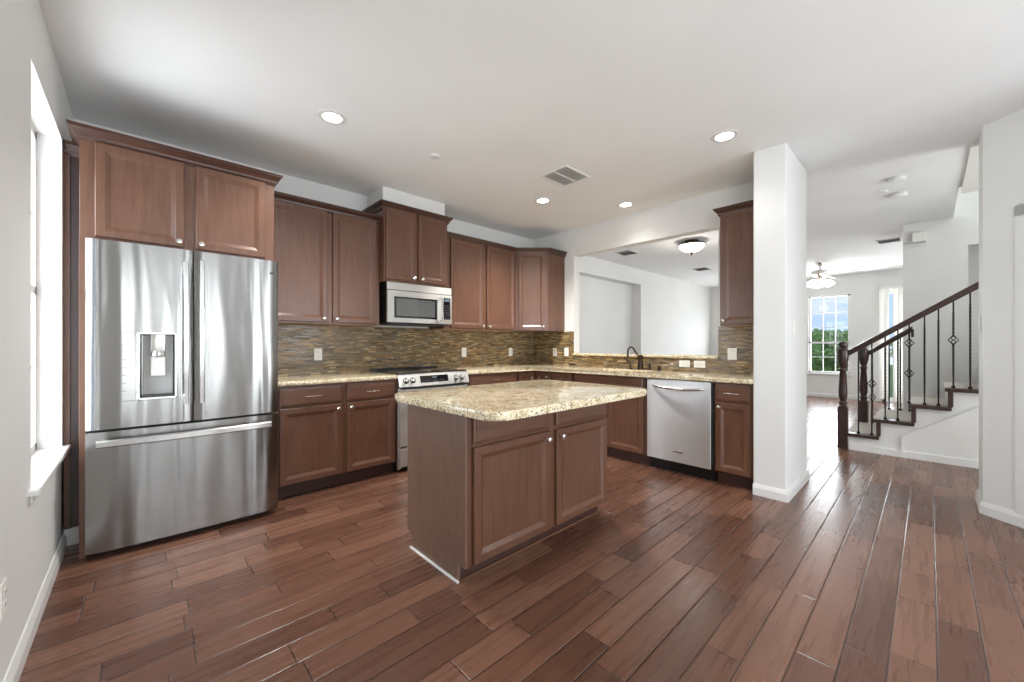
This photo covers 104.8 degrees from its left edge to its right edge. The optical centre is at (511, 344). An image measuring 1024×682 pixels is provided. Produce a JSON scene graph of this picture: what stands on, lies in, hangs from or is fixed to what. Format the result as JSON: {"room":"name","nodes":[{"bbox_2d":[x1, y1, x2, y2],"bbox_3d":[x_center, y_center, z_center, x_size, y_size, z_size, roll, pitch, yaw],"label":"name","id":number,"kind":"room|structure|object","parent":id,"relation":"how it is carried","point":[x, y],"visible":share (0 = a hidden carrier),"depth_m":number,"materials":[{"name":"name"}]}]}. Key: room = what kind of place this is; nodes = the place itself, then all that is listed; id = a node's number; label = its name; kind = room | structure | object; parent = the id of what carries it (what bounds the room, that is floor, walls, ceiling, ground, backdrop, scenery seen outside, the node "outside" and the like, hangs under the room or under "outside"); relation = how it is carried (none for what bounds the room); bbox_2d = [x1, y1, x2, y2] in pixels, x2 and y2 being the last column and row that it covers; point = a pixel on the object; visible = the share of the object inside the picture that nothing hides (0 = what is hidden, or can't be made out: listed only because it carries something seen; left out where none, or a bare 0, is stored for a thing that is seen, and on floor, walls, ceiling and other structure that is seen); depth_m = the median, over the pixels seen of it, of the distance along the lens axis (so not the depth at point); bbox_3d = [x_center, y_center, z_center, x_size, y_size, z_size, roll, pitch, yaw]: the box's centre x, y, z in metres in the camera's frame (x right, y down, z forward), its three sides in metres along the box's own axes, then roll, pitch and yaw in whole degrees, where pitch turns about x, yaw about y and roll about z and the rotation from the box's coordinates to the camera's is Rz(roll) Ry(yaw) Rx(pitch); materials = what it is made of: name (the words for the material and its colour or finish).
{"room":"kitchen","nodes":[
{"label":"kitchen","id":0,"kind":"room"},
{"bbox_2d":[0,0,73,681],"bbox_3d":[-0.638,-0.172,0.086,0.150,2.743,7.300,0,0,-43],"label":"wall","id":1,"kind":"structure","parent":0,"point":[32,90],"depth_m":1.59,"materials":[{"name":"paint"}]},
{"bbox_2d":[0,577,6,621],"bbox_3d":[-1.668,0.835,1.293,0.008,0.115,0.072,0,0,-43],"label":"outlet","id":2,"kind":"object","parent":1,"relation":"attached to","point":[3,586],"visible":1,"depth_m":1.28,"materials":[{"name":"white plastic"}]},
{"bbox_2d":[3,587,6,597],"bbox_3d":[-1.666,0.815,1.294,0.003,0.026,0.030,0,0,-43],"label":"socket","id":3,"kind":"object","parent":2,"relation":"attached to","point":[4,588],"depth_m":1.29,"materials":[{"name":"grey plastic"}]},
{"bbox_2d":[3,599,6,609],"bbox_3d":[-1.666,0.855,1.294,0.003,0.026,0.030,0,0,-43],"label":"socket","id":4,"kind":"object","parent":2,"relation":"attached to","point":[4,600],"depth_m":1.29,"materials":[{"name":"grey plastic"}]},
{"bbox_2d":[29,496,36,503],"bbox_3d":[-2.303,0.639,1.966,0.010,0.035,0.960,0,0,-43],"label":"trim","id":5,"kind":"structure","parent":1,"relation":"attached to","point":[31,499],"depth_m":1.62,"materials":[{"name":"white wood"}]},
{"bbox_2d":[31,123,36,454],"bbox_3d":[-2.394,-0.297,1.887,0.040,1.785,0.896,0,0,-43],"label":"window","id":6,"kind":"structure","parent":1,"relation":"in","point":[33,132],"depth_m":2.19,"materials":[{"name":"white"}]},
{"bbox_2d":[3,534,66,681],"bbox_3d":[-0.385,1.157,-0.061,0.016,0.086,6.540,0,0,-43],"label":"baseboard","id":7,"kind":"structure","parent":1,"relation":"attached to","point":[16,666],"depth_m":1.63,"materials":[{"name":"white wood"}]},
{"bbox_2d":[28,444,70,497],"bbox_3d":[-2.335,0.609,1.928,0.152,0.027,1.010,0,0,-43],"label":"window sill","id":8,"kind":"structure","parent":1,"relation":"attached to","point":[44,462],"depth_m":1.94,"materials":[{"name":"white"}]},
{"bbox_2d":[74,119,532,375],"bbox_3d":[-1.404,-0.172,4.306,4.830,2.743,0.150,0,0,-43],"label":"wall","id":9,"kind":"structure","parent":0,"point":[288,184],"depth_m":3.92,"materials":[{"name":"paint"}]},
{"bbox_2d":[65,119,282,260],"bbox_3d":[-2.315,-0.912,2.789,1.053,0.625,0.802,0,0,-43],"label":"upper cabinet","id":10,"kind":"object","parent":9,"relation":"attached to","point":[132,189],"visible":0.98,"depth_m":2.46,"materials":[{"name":"brown wood"}]},
{"bbox_2d":[274,191,380,326],"bbox_3d":[-1.750,-0.718,3.632,0.988,1.074,0.352,0,0,-43],"label":"upper cabinet","id":11,"kind":"object","parent":9,"relation":"attached to","point":[326,255],"visible":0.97,"depth_m":3.51,"materials":[{"name":"brown wood"}]},
{"bbox_2d":[278,324,532,375],"bbox_3d":[-0.958,0.051,4.617,3.495,0.470,0.008,0,0,-43],"label":"tile backsplash","id":12,"kind":"structure","parent":9,"relation":"attached to","point":[345,349],"depth_m":4.26,"materials":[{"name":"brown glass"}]},
{"bbox_2d":[314,348,321,359],"bbox_3d":[-1.851,0.097,3.762,0.072,0.115,0.008,0,0,-43],"label":"outlet","id":13,"kind":"object","parent":12,"relation":"attached to","point":[317,351],"visible":1,"depth_m":3.76,"materials":[{"name":"white plastic"}]},
{"bbox_2d":[462,348,465,356],"bbox_3d":[-0.601,0.100,4.943,0.072,0.115,0.008,0,0,-43],"label":"outlet","id":14,"kind":"object","parent":12,"relation":"attached to","point":[463,349],"visible":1,"depth_m":4.94,"materials":[{"name":"white plastic"}]},
{"bbox_2d":[509,348,512,355],"bbox_3d":[-0.019,0.107,5.492,0.072,0.115,0.008,0,0,-43],"label":"outlet","id":15,"kind":"object","parent":12,"relation":"attached to","point":[510,349],"visible":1,"depth_m":5.49,"materials":[{"name":"white plastic"}]},
{"bbox_2d":[362,199,452,287],"bbox_3d":[-1.091,-1.000,4.185,0.826,0.759,0.452,0,0,-43],"label":"upper cabinet","id":16,"kind":"object","parent":9,"relation":"attached to","point":[412,241],"visible":0.91,"depth_m":4.00,"materials":[{"name":"brown wood"}]},
{"bbox_2d":[367,186,444,215],"bbox_3d":[-1.127,-1.444,4.224,0.716,0.198,0.370,0,0,-43],"label":"trim","id":17,"kind":"structure","parent":16,"relation":"attached to","point":[385,193],"depth_m":4.04,"materials":[{"name":"paint"}]},
{"bbox_2d":[379,281,451,326],"bbox_3d":[-1.051,-0.407,4.197,0.750,0.416,0.453,0,0,-43],"label":"microwave","id":18,"kind":"object","parent":16,"relation":"attached to","point":[400,304],"visible":0.97,"depth_m":4.02,"materials":[{"name":"silver metal"}]},
{"bbox_2d":[429,231,516,331],"bbox_3d":[-0.444,-0.713,4.864,1.123,1.084,0.352,0,0,-43],"label":"upper cabinet","id":19,"kind":"object","parent":9,"relation":"attached to","point":[481,274],"visible":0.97,"depth_m":4.74,"materials":[{"name":"brown wood"}]},
{"bbox_2d":[505,247,566,331],"bbox_3d":[0.286,-0.715,5.359,0.681,1.080,0.636,0,0,-43],"label":"upper cabinet","id":20,"kind":"object","parent":9,"relation":"attached to","point":[540,271],"visible":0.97,"depth_m":5.15,"materials":[{"name":"brown wood"}]},
{"bbox_2d":[19,396,1023,681],"bbox_3d":[3.026,1.260,4.370,12.800,0.120,9.000,0,0,-43],"label":"floor","id":21,"kind":"structure","parent":0,"point":[880,567],"depth_m":1.90,"materials":[{"name":"brown wood"}]},
{"bbox_2d":[63,139,78,545],"bbox_3d":[-2.624,0.000,2.358,0.080,2.400,0.068,0,0,-43],"label":"filler panel","id":22,"kind":"object","parent":21,"relation":"on","point":[70,148],"visible":0.72,"depth_m":2.36,"materials":[{"name":"brown wood"}]},
{"bbox_2d":[79,237,86,558],"bbox_3d":[-2.663,0.300,2.479,0.025,1.800,0.759,0,0,-43],"label":"cabinet end panel","id":23,"kind":"object","parent":21,"relation":"on","point":[82,431],"visible":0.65,"depth_m":2.20,"materials":[{"name":"brown wood"}]},
{"bbox_2d":[85,238,277,555],"bbox_3d":[-2.247,0.303,2.740,0.933,1.786,0.891,0,0,-43],"label":"refrigerator","id":24,"kind":"object","parent":21,"relation":"on","point":[181,345],"visible":1,"depth_m":2.40,"materials":[{"name":"grey metal"}]},
{"bbox_2d":[276,379,395,497],"bbox_3d":[-1.636,0.763,3.526,1.008,0.874,0.661,0,0,-43],"label":"base cabinet","id":25,"kind":"object","parent":21,"relation":"on","point":[331,434],"visible":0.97,"depth_m":3.28,"materials":[{"name":"brown wood"}]},
{"bbox_2d":[278,372,397,386],"bbox_3d":[-1.639,0.305,3.531,1.009,0.038,0.630,0,0,-43],"label":"countertop","id":26,"kind":"structure","parent":25,"relation":"on","point":[294,380],"depth_m":3.38,"materials":[{"name":"beige stone"}]},
{"bbox_2d":[370,366,468,469],"bbox_3d":[-0.953,0.713,4.127,0.808,0.915,0.680,0,0,-43],"label":"range","id":27,"kind":"object","parent":21,"relation":"on","point":[423,377],"visible":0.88,"depth_m":3.79,"materials":[{"name":"grey metal"}]},
{"bbox_2d":[370,366,464,374],"bbox_3d":[-0.986,0.270,4.161,0.808,0.030,0.585,0,0,-43],"label":"cooktop","id":28,"kind":"object","parent":27,"relation":"in","point":[423,370],"depth_m":4.07,"materials":[{"name":"black glass"}]},
{"bbox_2d":[398,384,466,446],"bbox_3d":[-0.773,0.693,3.936,0.788,0.535,0.051,0,0,-43],"label":"oven","id":29,"kind":"object","parent":27,"relation":"in","point":[402,407],"depth_m":3.69,"materials":[{"name":"metal"}]},
{"bbox_2d":[465,371,516,385],"bbox_3d":[-0.406,0.763,4.687,0.755,0.874,0.660,0,0,-43],"label":"base cabinet","id":30,"kind":"object","parent":21,"relation":"on","point":[501,377],"visible":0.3,"depth_m":4.45,"materials":[{"name":"brown wood"}]},
{"bbox_2d":[408,403,606,583],"bbox_3d":[0.013,0.764,2.567,1.238,0.872,0.687,0,0,-43],"label":"kitchen island","id":31,"kind":"object","parent":21,"relation":"on","point":[481,493],"visible":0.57,"depth_m":2.18,"materials":[{"name":"brown wood"}]},
{"bbox_2d":[395,380,646,420],"bbox_3d":[0.092,0.306,2.428,1.332,0.041,0.935,0,0,-43],"label":"island countertop","id":32,"kind":"structure","parent":31,"relation":"on","point":[507,401],"depth_m":2.15,"materials":[{"name":"beige stone"}]},
{"bbox_2d":[517,370,550,380],"bbox_3d":[0.277,0.763,5.189,0.923,0.874,0.865,0,0,-43],"label":"base cabinet","id":33,"kind":"object","parent":21,"relation":"on","point":[533,374],"visible":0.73,"depth_m":4.84,"materials":[{"name":"brown wood"}]},
{"bbox_2d":[452,364,753,383],"bbox_3d":[0.748,0.305,4.132,1.675,0.038,3.035,0,0,-43],"label":"countertop","id":34,"kind":"structure","parent":33,"relation":"on","point":[663,374],"depth_m":4.19,"materials":[{"name":"beige stone"}]},
{"bbox_2d":[624,357,631,368],"bbox_3d":[1.338,0.217,4.538,0.091,0.138,0.044,0,0,19],"label":"sprayer","id":35,"kind":"object","parent":34,"relation":"on","point":[625,358],"visible":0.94,"depth_m":4.52,"materials":[{"name":"brown metal"}]},
{"bbox_2d":[627,347,643,369],"bbox_3d":[1.389,0.156,4.449,0.203,0.260,0.080,0,0,-2],"label":"faucet","id":36,"kind":"object","parent":34,"relation":"on","point":[640,357],"visible":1,"depth_m":4.42,"materials":[{"name":"brown metal"}]},
{"bbox_2d":[551,371,572,381],"bbox_3d":[0.784,0.763,4.845,0.661,0.874,0.330,0,0,-43],"label":"base cabinet","id":37,"kind":"object","parent":21,"relation":"on","point":[561,376],"visible":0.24,"depth_m":4.62,"materials":[{"name":"brown wood"}]},
{"bbox_2d":[573,373,649,464],"bbox_3d":[1.212,0.763,4.392,0.661,0.874,0.913,0,0,-43],"label":"base cabinet","id":38,"kind":"object","parent":21,"relation":"on","point":[627,418],"visible":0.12,"depth_m":4.04,"materials":[{"name":"brown wood"}]},
{"bbox_2d":[647,378,716,480],"bbox_3d":[1.722,0.765,3.811,0.684,0.870,0.608,0,0,-43],"label":"dishwasher","id":39,"kind":"object","parent":21,"relation":"on","point":[680,413],"visible":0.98,"depth_m":3.58,"materials":[{"name":"silver metal"}]},
{"bbox_2d":[715,382,753,488],"bbox_3d":[2.061,0.763,3.493,0.661,0.874,0.303,0,0,-43],"label":"base cabinet","id":40,"kind":"object","parent":21,"relation":"on","point":[734,402],"visible":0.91,"depth_m":3.29,"materials":[{"name":"brown wood"}]},
{"bbox_2d":[837,341,848,448],"bbox_3d":[3.827,0.583,4.555,0.108,1.235,0.108,0,0,-43],"label":"newel post","id":41,"kind":"object","parent":21,"relation":"on","point":[842,355],"visible":1,"depth_m":4.53,"materials":[{"name":"brown wood"}]},
{"bbox_2d":[847,281,978,355],"bbox_3d":[4.625,-0.679,3.710,0.068,1.640,2.245,0,0,-43],"label":"handrail","id":42,"kind":"object","parent":41,"relation":"attached to","point":[975,286],"visible":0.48,"depth_m":4.11,"materials":[{"name":"brown wood"}]},
{"bbox_2d":[847,366,978,468],"bbox_3d":[5.468,0.075,3.451,1.010,2.250,3.810,0,0,-43],"label":"staircase","id":43,"kind":"structure","parent":21,"relation":"on","point":[947,433],"depth_m":4.05,"materials":[{"name":"white"}]},
{"bbox_2d":[857,351,859,433],"bbox_3d":[3.920,0.538,4.457,0.028,0.940,0.028,0,0,-43],"label":"baluster","id":44,"kind":"object","parent":43,"relation":"on","point":[858,431],"visible":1,"depth_m":4.45,"materials":[{"name":"black metal"}]},
{"bbox_2d":[859,346,868,422],"bbox_3d":[4.565,0.491,5.114,0.108,1.033,0.108,0,0,-43],"label":"newel post","id":45,"kind":"object","parent":43,"relation":"on","point":[863,356],"visible":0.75,"depth_m":5.09,"materials":[{"name":"brown wood"}]},
{"bbox_2d":[867,326,913,355],"bbox_3d":[4.728,-0.034,4.927,0.068,0.377,0.417,0,0,-43],"label":"handrail","id":46,"kind":"object","parent":45,"relation":"attached to","point":[905,332],"visible":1,"depth_m":4.90,"materials":[{"name":"brown wood"}]},
{"bbox_2d":[867,344,875,434],"bbox_3d":[3.997,0.499,4.376,0.070,1.018,0.070,0,0,-7],"label":"baluster","id":47,"kind":"object","parent":43,"relation":"on","point":[871,433],"visible":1,"depth_m":4.37,"materials":[{"name":"black metal"}]},
{"bbox_2d":[883,337,886,418],"bbox_3d":[4.071,0.366,4.297,0.028,0.904,0.028,0,0,-43],"label":"baluster","id":48,"kind":"object","parent":43,"relation":"on","point":[884,417],"visible":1,"depth_m":4.29,"materials":[{"name":"black metal"}]},
{"bbox_2d":[888,344,890,409],"bbox_3d":[4.722,0.409,4.933,0.028,0.820,0.028,0,0,-43],"label":"baluster","id":49,"kind":"object","parent":43,"relation":"on","point":[889,408],"visible":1,"depth_m":4.93,"materials":[{"name":"black metal"}]},
{"bbox_2d":[896,330,899,420],"bbox_3d":[4.138,0.332,4.226,0.028,0.972,0.028,0,0,-43],"label":"baluster","id":50,"kind":"object","parent":43,"relation":"on","point":[897,418],"visible":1,"depth_m":4.22,"materials":[{"name":"black metal"}]},
{"bbox_2d":[899,338,901,410],"bbox_3d":[4.791,0.371,4.860,0.028,0.895,0.028,0,0,-43],"label":"baluster","id":51,"kind":"object","parent":43,"relation":"on","point":[900,409],"visible":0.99,"depth_m":4.86,"materials":[{"name":"black metal"}]},
{"bbox_2d":[904,324,913,403],"bbox_3d":[4.197,0.207,4.163,0.070,0.842,0.070,0,0,-7],"label":"baluster","id":52,"kind":"object","parent":43,"relation":"on","point":[909,377],"visible":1,"depth_m":4.16,"materials":[{"name":"black metal"}]},
{"bbox_2d":[904,339,913,346],"bbox_3d":[4.197,-0.012,4.163,0.067,0.092,0.067,0,0,2],"label":"basket","id":53,"kind":"object","parent":52,"relation":"on","point":[907,339],"depth_m":4.17,"materials":[{"name":"black metal"}]},
{"bbox_2d":[904,369,913,377],"bbox_3d":[4.197,0.308,4.163,0.067,0.092,0.067,0,0,2],"label":"basket","id":54,"kind":"object","parent":52,"relation":"on","point":[908,369],"depth_m":4.16,"materials":[{"name":"black metal"}]},
{"bbox_2d":[908,340,910,411],"bbox_3d":[4.846,0.341,4.802,0.028,0.955,0.028,0,0,-43],"label":"baluster","id":55,"kind":"object","parent":43,"relation":"on","point":[909,340],"visible":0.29,"depth_m":4.80,"materials":[{"name":"black metal"}]},
{"bbox_2d":[923,317,925,404],"bbox_3d":[4.274,0.168,4.082,0.028,0.920,0.028,0,0,-43],"label":"baluster","id":56,"kind":"object","parent":43,"relation":"on","point":[924,328],"visible":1,"depth_m":4.08,"materials":[{"name":"black metal"}]},
{"bbox_2d":[936,309,940,405],"bbox_3d":[4.341,0.134,4.011,0.028,0.989,0.028,0,0,-43],"label":"baluster","id":57,"kind":"object","parent":43,"relation":"on","point":[938,321],"visible":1,"depth_m":4.01,"materials":[{"name":"black metal"}]},
{"bbox_2d":[948,302,958,387],"bbox_3d":[4.410,0.003,3.937,0.070,0.870,0.070,0,0,-7],"label":"baluster","id":58,"kind":"object","parent":43,"relation":"on","point":[953,313],"visible":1,"depth_m":3.93,"materials":[{"name":"black metal"}]},
{"bbox_2d":[948,335,958,344],"bbox_3d":[4.410,-0.042,3.937,0.067,0.092,0.067,0,0,2],"label":"basket","id":59,"kind":"object","parent":58,"relation":"on","point":[952,335],"depth_m":3.93,"materials":[{"name":"black metal"}]},
{"bbox_2d":[968,293,972,388],"bbox_3d":[4.486,-0.035,3.857,0.028,0.946,0.028,0,0,-43],"label":"baluster","id":60,"kind":"object","parent":43,"relation":"on","point":[970,304],"visible":1,"depth_m":3.85,"materials":[{"name":"black metal"}]},
{"bbox_2d":[39,0,1023,287],"bbox_3d":[3.244,-1.693,4.576,12.200,0.300,9.000,0,0,-43],"label":"ceiling","id":61,"kind":"structure","parent":0,"point":[632,96],"depth_m":2.41,"materials":[{"name":"paint"}]},
{"bbox_2d":[317,109,346,124],"bbox_3d":[-1.221,-1.540,2.677,0.184,0.006,0.184,0,0,-43],"label":"recessed light","id":62,"kind":"object","parent":61,"relation":"in","point":[329,116],"visible":1,"depth_m":2.67,"materials":[{"name":"white"}]},
{"bbox_2d":[430,154,440,159],"bbox_3d":[-0.631,-1.537,3.235,0.090,0.012,0.090,0,0,-43],"label":"ceiling disc","id":63,"kind":"object","parent":61,"relation":"attached to","point":[432,156],"visible":1,"depth_m":3.22,"materials":[{"name":"white plastic"}]},
{"bbox_2d":[534,197,550,203],"bbox_3d":[0.332,-1.540,4.231,0.184,0.006,0.184,0,0,-43],"label":"recessed light","id":64,"kind":"object","parent":61,"relation":"in","point":[543,200],"visible":1,"depth_m":4.22,"materials":[{"name":"white"}]},
{"bbox_2d":[540,165,590,186],"bbox_3d":[0.489,-1.537,3.618,0.360,0.010,0.310,0,0,-43],"label":"ceiling vent","id":65,"kind":"object","parent":61,"relation":"in","point":[564,176],"visible":1,"depth_m":3.61,"materials":[{"name":"white metal"}]},
{"bbox_2d":[617,201,634,207],"bbox_3d":[1.257,-1.540,4.350,0.184,0.006,0.184,0,0,-43],"label":"recessed light","id":66,"kind":"object","parent":61,"relation":"in","point":[627,203],"visible":1,"depth_m":4.34,"materials":[{"name":"white"}]},
{"bbox_2d":[614,250,638,255],"bbox_3d":[1.931,-1.538,6.651,0.340,0.009,0.300,0,0,-43],"label":"ceiling vent","id":67,"kind":"object","parent":61,"relation":"in","point":[626,252],"visible":1,"depth_m":6.66,"materials":[{"name":"white metal"}]},
{"bbox_2d":[677,239,706,254],"bbox_3d":[2.688,-1.435,5.893,0.400,0.215,0.400,0,0,-43],"label":"ceiling lamp","id":68,"kind":"object","parent":61,"relation":"attached to","point":[693,245],"visible":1,"depth_m":5.79,"materials":[{"name":"white glass"}]},
{"bbox_2d":[692,267,712,270],"bbox_3d":[3.893,-1.538,8.076,0.350,0.009,0.300,0,0,-43],"label":"ceiling vent","id":69,"kind":"object","parent":61,"relation":"in","point":[701,268],"visible":1,"depth_m":8.09,"materials":[{"name":"white metal"}]},
{"bbox_2d":[711,129,738,142],"bbox_3d":[1.575,-1.540,2.920,0.184,0.006,0.184,0,0,-43],"label":"recessed light","id":70,"kind":"object","parent":61,"relation":"in","point":[725,135],"visible":1,"depth_m":2.92,"materials":[{"name":"white"}]},
{"bbox_2d":[807,261,862,287],"bbox_3d":[5.837,-1.304,7.413,1.231,0.478,1.235,0,0,-43],"label":"ceiling fan","id":71,"kind":"object","parent":61,"relation":"hanging from","point":[819,274],"visible":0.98,"depth_m":7.34,"materials":[{"name":"silver metal"}]},
{"bbox_2d":[876,237,902,244],"bbox_3d":[5.608,-1.538,5.859,0.300,0.009,0.280,0,0,-43],"label":"ceiling vent","id":72,"kind":"object","parent":61,"relation":"in","point":[898,239],"visible":1,"depth_m":5.85,"materials":[{"name":"white metal"}]},
{"bbox_2d":[886,175,906,183],"bbox_3d":[3.564,-1.523,3.654,0.143,0.040,0.143,0,0,-43],"label":"smoke detector","id":73,"kind":"object","parent":61,"relation":"attached to","point":[896,179],"visible":1,"depth_m":3.62,"materials":[{"name":"grey plastic"}]},
{"bbox_2d":[889,191,908,198],"bbox_3d":[3.961,-1.523,4.035,0.143,0.040,0.143,0,0,-43],"label":"smoke detector","id":74,"kind":"object","parent":61,"relation":"attached to","point":[900,194],"visible":1,"depth_m":4.00,"materials":[{"name":"grey plastic"}]},
{"bbox_2d":[533,181,753,374],"bbox_3d":[1.407,-0.172,4.759,0.120,2.743,3.050,0,0,-43],"label":"wall","id":75,"kind":"structure","parent":0,"point":[695,215],"depth_m":4.61,"materials":[{"name":"paint"}]},
{"bbox_2d":[533,327,753,373],"bbox_3d":[1.362,0.057,4.712,0.008,0.458,3.038,0,0,-43],"label":"tile backsplash","id":76,"kind":"structure","parent":75,"relation":"attached to","point":[741,338],"depth_m":4.37,"materials":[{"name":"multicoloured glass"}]},
{"bbox_2d":[553,348,556,355],"bbox_3d":[0.598,0.109,5.508,0.009,0.115,0.072,0,0,-43],"label":"light switch","id":77,"kind":"object","parent":76,"relation":"attached to","point":[554,349],"visible":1,"depth_m":5.50,"materials":[{"name":"white plastic"}]},
{"bbox_2d":[564,348,568,355],"bbox_3d":[0.739,0.106,5.359,0.009,0.115,0.072,0,0,-43],"label":"light switch","id":78,"kind":"object","parent":76,"relation":"attached to","point":[566,350],"visible":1,"depth_m":5.35,"materials":[{"name":"white plastic"}]},
{"bbox_2d":[679,360,689,366],"bbox_3d":[1.837,0.208,4.196,0.008,0.072,0.115,0,0,-43],"label":"outlet","id":79,"kind":"object","parent":76,"relation":"attached to","point":[682,363],"visible":1,"depth_m":4.20,"materials":[{"name":"white plastic"}]},
{"bbox_2d":[694,361,704,367],"bbox_3d":[1.944,0.208,4.084,0.008,0.072,0.115,0,0,-43],"label":"outlet","id":80,"kind":"object","parent":76,"relation":"attached to","point":[697,364],"visible":1,"depth_m":4.08,"materials":[{"name":"white plastic"}]},
{"bbox_2d":[728,348,736,359],"bbox_3d":[2.156,0.095,3.858,0.009,0.115,0.085,0,0,-43],"label":"light switch","id":81,"kind":"object","parent":76,"relation":"attached to","point":[732,352],"visible":1,"depth_m":3.85,"materials":[{"name":"white plastic"}]},
{"bbox_2d":[572,353,717,358],"bbox_3d":[1.497,0.133,4.663,0.190,0.033,1.811,0,0,-43],"label":"ledge","id":82,"kind":"object","parent":75,"relation":"attached to","point":[579,354],"visible":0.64,"depth_m":4.44,"materials":[{"name":"beige stone"}]},
{"bbox_2d":[713,200,753,326],"bbox_3d":[2.128,-0.711,3.638,0.362,1.089,0.398,0,0,-43],"label":"upper cabinet","id":83,"kind":"object","parent":75,"relation":"attached to","point":[736,220],"visible":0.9,"depth_m":3.54,"materials":[{"name":"brown wood"}]},
{"bbox_2d":[579,256,709,354],"bbox_3d":[2.792,-0.172,8.550,7.100,2.743,0.400,0,0,-43],"label":"wall","id":84,"kind":"structure","parent":0,"point":[622,307],"depth_m":8.23,"materials":[{"name":"paint"}]},
{"bbox_2d":[754,142,806,489],"bbox_3d":[2.277,-0.172,3.330,0.727,2.743,0.223,0,0,-43],"label":"wall column","id":85,"kind":"structure","parent":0,"point":[780,179],"depth_m":3.09,"materials":[{"name":"paint"}]},
{"bbox_2d":[753,470,808,502],"bbox_3d":[2.282,1.157,3.324,0.759,0.086,0.239,0,0,-43],"label":"baseboard","id":86,"kind":"structure","parent":85,"relation":"attached to","point":[787,495],"depth_m":3.09,"materials":[{"name":"white wood"}]},
{"bbox_2d":[710,268,902,400],"bbox_3d":[7.945,-0.172,8.155,0.150,2.743,7.550,0,0,-43],"label":"wall","id":87,"kind":"structure","parent":0,"point":[863,288],"depth_m":8.57,"materials":[{"name":"paint"}]},
{"bbox_2d":[809,294,849,373],"bbox_3d":[7.189,-0.225,8.933,0.040,1.770,0.740,0,0,-43],"label":"window","id":88,"kind":"structure","parent":87,"relation":"in","point":[848,295],"depth_m":8.95,"materials":[{"name":"white"}]},
{"bbox_2d":[807,373,852,375],"bbox_3d":[7.149,0.675,8.895,0.090,0.030,0.840,0,0,-43],"label":"trim","id":89,"kind":"structure","parent":87,"relation":"attached to","point":[807,373],"depth_m":8.88,"materials":[{"name":"white wood"}]},
{"bbox_2d":[807,392,880,400],"bbox_3d":[6.563,1.157,9.497,0.016,0.086,3.400,0,0,-43],"label":"baseboard","id":90,"kind":"structure","parent":87,"relation":"attached to","point":[855,397],"depth_m":8.82,"materials":[{"name":"white wood"}]},
{"bbox_2d":[879,285,902,399],"bbox_3d":[8.311,-0.030,7.585,0.060,2.340,1.819,0,0,-43],"label":"vertical blinds","id":91,"kind":"object","parent":87,"relation":"attached to","point":[897,289],"visible":0.17,"depth_m":8.14,"materials":[{"name":"white plastic"}]},
{"bbox_2d":[882,289,902,402],"bbox_3d":[8.402,0.030,7.678,0.060,2.340,1.730,0,0,-43],"label":"door","id":92,"kind":"structure","parent":87,"relation":"in","point":[890,290],"depth_m":8.19,"materials":[{"name":"white"}]},
{"bbox_2d":[903,187,978,410],"bbox_3d":[6.544,-1.400,4.139,0.800,5.200,3.434,0,0,-43],"label":"wall","id":93,"kind":"structure","parent":0,"point":[935,269],"depth_m":4.91,"materials":[{"name":"paint"}]},
{"bbox_2d":[905,231,925,244],"bbox_3d":[5.129,-1.354,5.011,0.059,0.132,0.185,0,0,-43],"label":"door chime","id":94,"kind":"object","parent":93,"relation":"attached to","point":[917,237],"visible":1,"depth_m":4.98,"materials":[{"name":"white plastic"}]},
{"bbox_2d":[907,369,978,410],"bbox_3d":[5.676,0.245,4.465,0.015,1.530,1.700,0,0,-43],"label":"trim","id":95,"kind":"structure","parent":93,"relation":"attached to","point":[975,374],"depth_m":4.77,"materials":[{"name":"white"}]},
{"bbox_2d":[979,108,1023,511],"bbox_3d":[4.120,-0.172,1.649,1.085,2.743,2.740,0,0,-43],"label":"wall","id":96,"kind":"structure","parent":0,"point":[1001,142],"depth_m":2.71,"materials":[{"name":"paint"}]},
{"bbox_2d":[961,143,978,193],"bbox_3d":[4.522,-1.543,3.018,1.380,0.040,1.380,0,0,-43],"label":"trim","id":97,"kind":"structure","parent":96,"relation":"attached to","point":[971,177],"depth_m":3.49,"materials":[{"name":"white paint"}]},
{"bbox_2d":[979,316,980,331],"bbox_3d":[3.447,-0.150,2.904,0.072,0.115,0.009,0,0,-43],"label":"light switch","id":98,"kind":"object","parent":96,"relation":"attached to","point":[979,316],"visible":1,"depth_m":2.89,"materials":[{"name":"white plastic"}]},
{"bbox_2d":[975,489,1023,528],"bbox_3d":[3.445,1.157,2.358,0.712,0.086,1.263,0,0,35],"label":"baseboard","id":99,"kind":"structure","parent":96,"relation":"attached to","point":[1005,515],"depth_m":2.69,"materials":[{"name":"white wood"}]},
{"bbox_2d":[1015,203,1023,515],"bbox_3d":[3.354,0.140,2.230,0.008,2.120,0.772,0,0,-2],"label":"trim","id":100,"kind":"structure","parent":96,"relation":"attached to","point":[1019,209],"depth_m":2.59,"materials":[{"name":"white"}]},
{"label":"outside","id":101,"kind":"structure","parent":0,"visible":0},
{"bbox_2d":[823,363,892,397],"bbox_3d":[17.904,1.750,22.405,33.200,0.100,32.000,0,0,-43],"label":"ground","id":102,"kind":"structure","parent":101,"point":[891,366],"depth_m":17.96,"materials":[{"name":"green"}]},
{"bbox_2d":[811,328,834,341],"bbox_3d":[19.810,0.298,25.656,5.330,2.818,5.068,0,0,-43],"label":"tree","id":103,"kind":"object","parent":102,"relation":"on","point":[814,329],"visible":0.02,"depth_m":25.08,"materials":[{"name":"green plant"}]},
{"bbox_2d":[811,329,847,371],"bbox_3d":[12.224,0.542,14.854,2.741,2.334,2.750,0,0,-43],"label":"tree","id":104,"kind":"object","parent":102,"relation":"on","point":[816,349],"visible":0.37,"depth_m":14.37,"materials":[{"name":"green plant"}]},
{"bbox_2d":[890,343,892,357],"bbox_3d":[26.273,0.448,24.352,4.659,2.519,4.727,0,0,-43],"label":"tree","id":105,"kind":"object","parent":102,"relation":"on","point":[891,344],"visible":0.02,"depth_m":25.28,"materials":[{"name":"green plant"}]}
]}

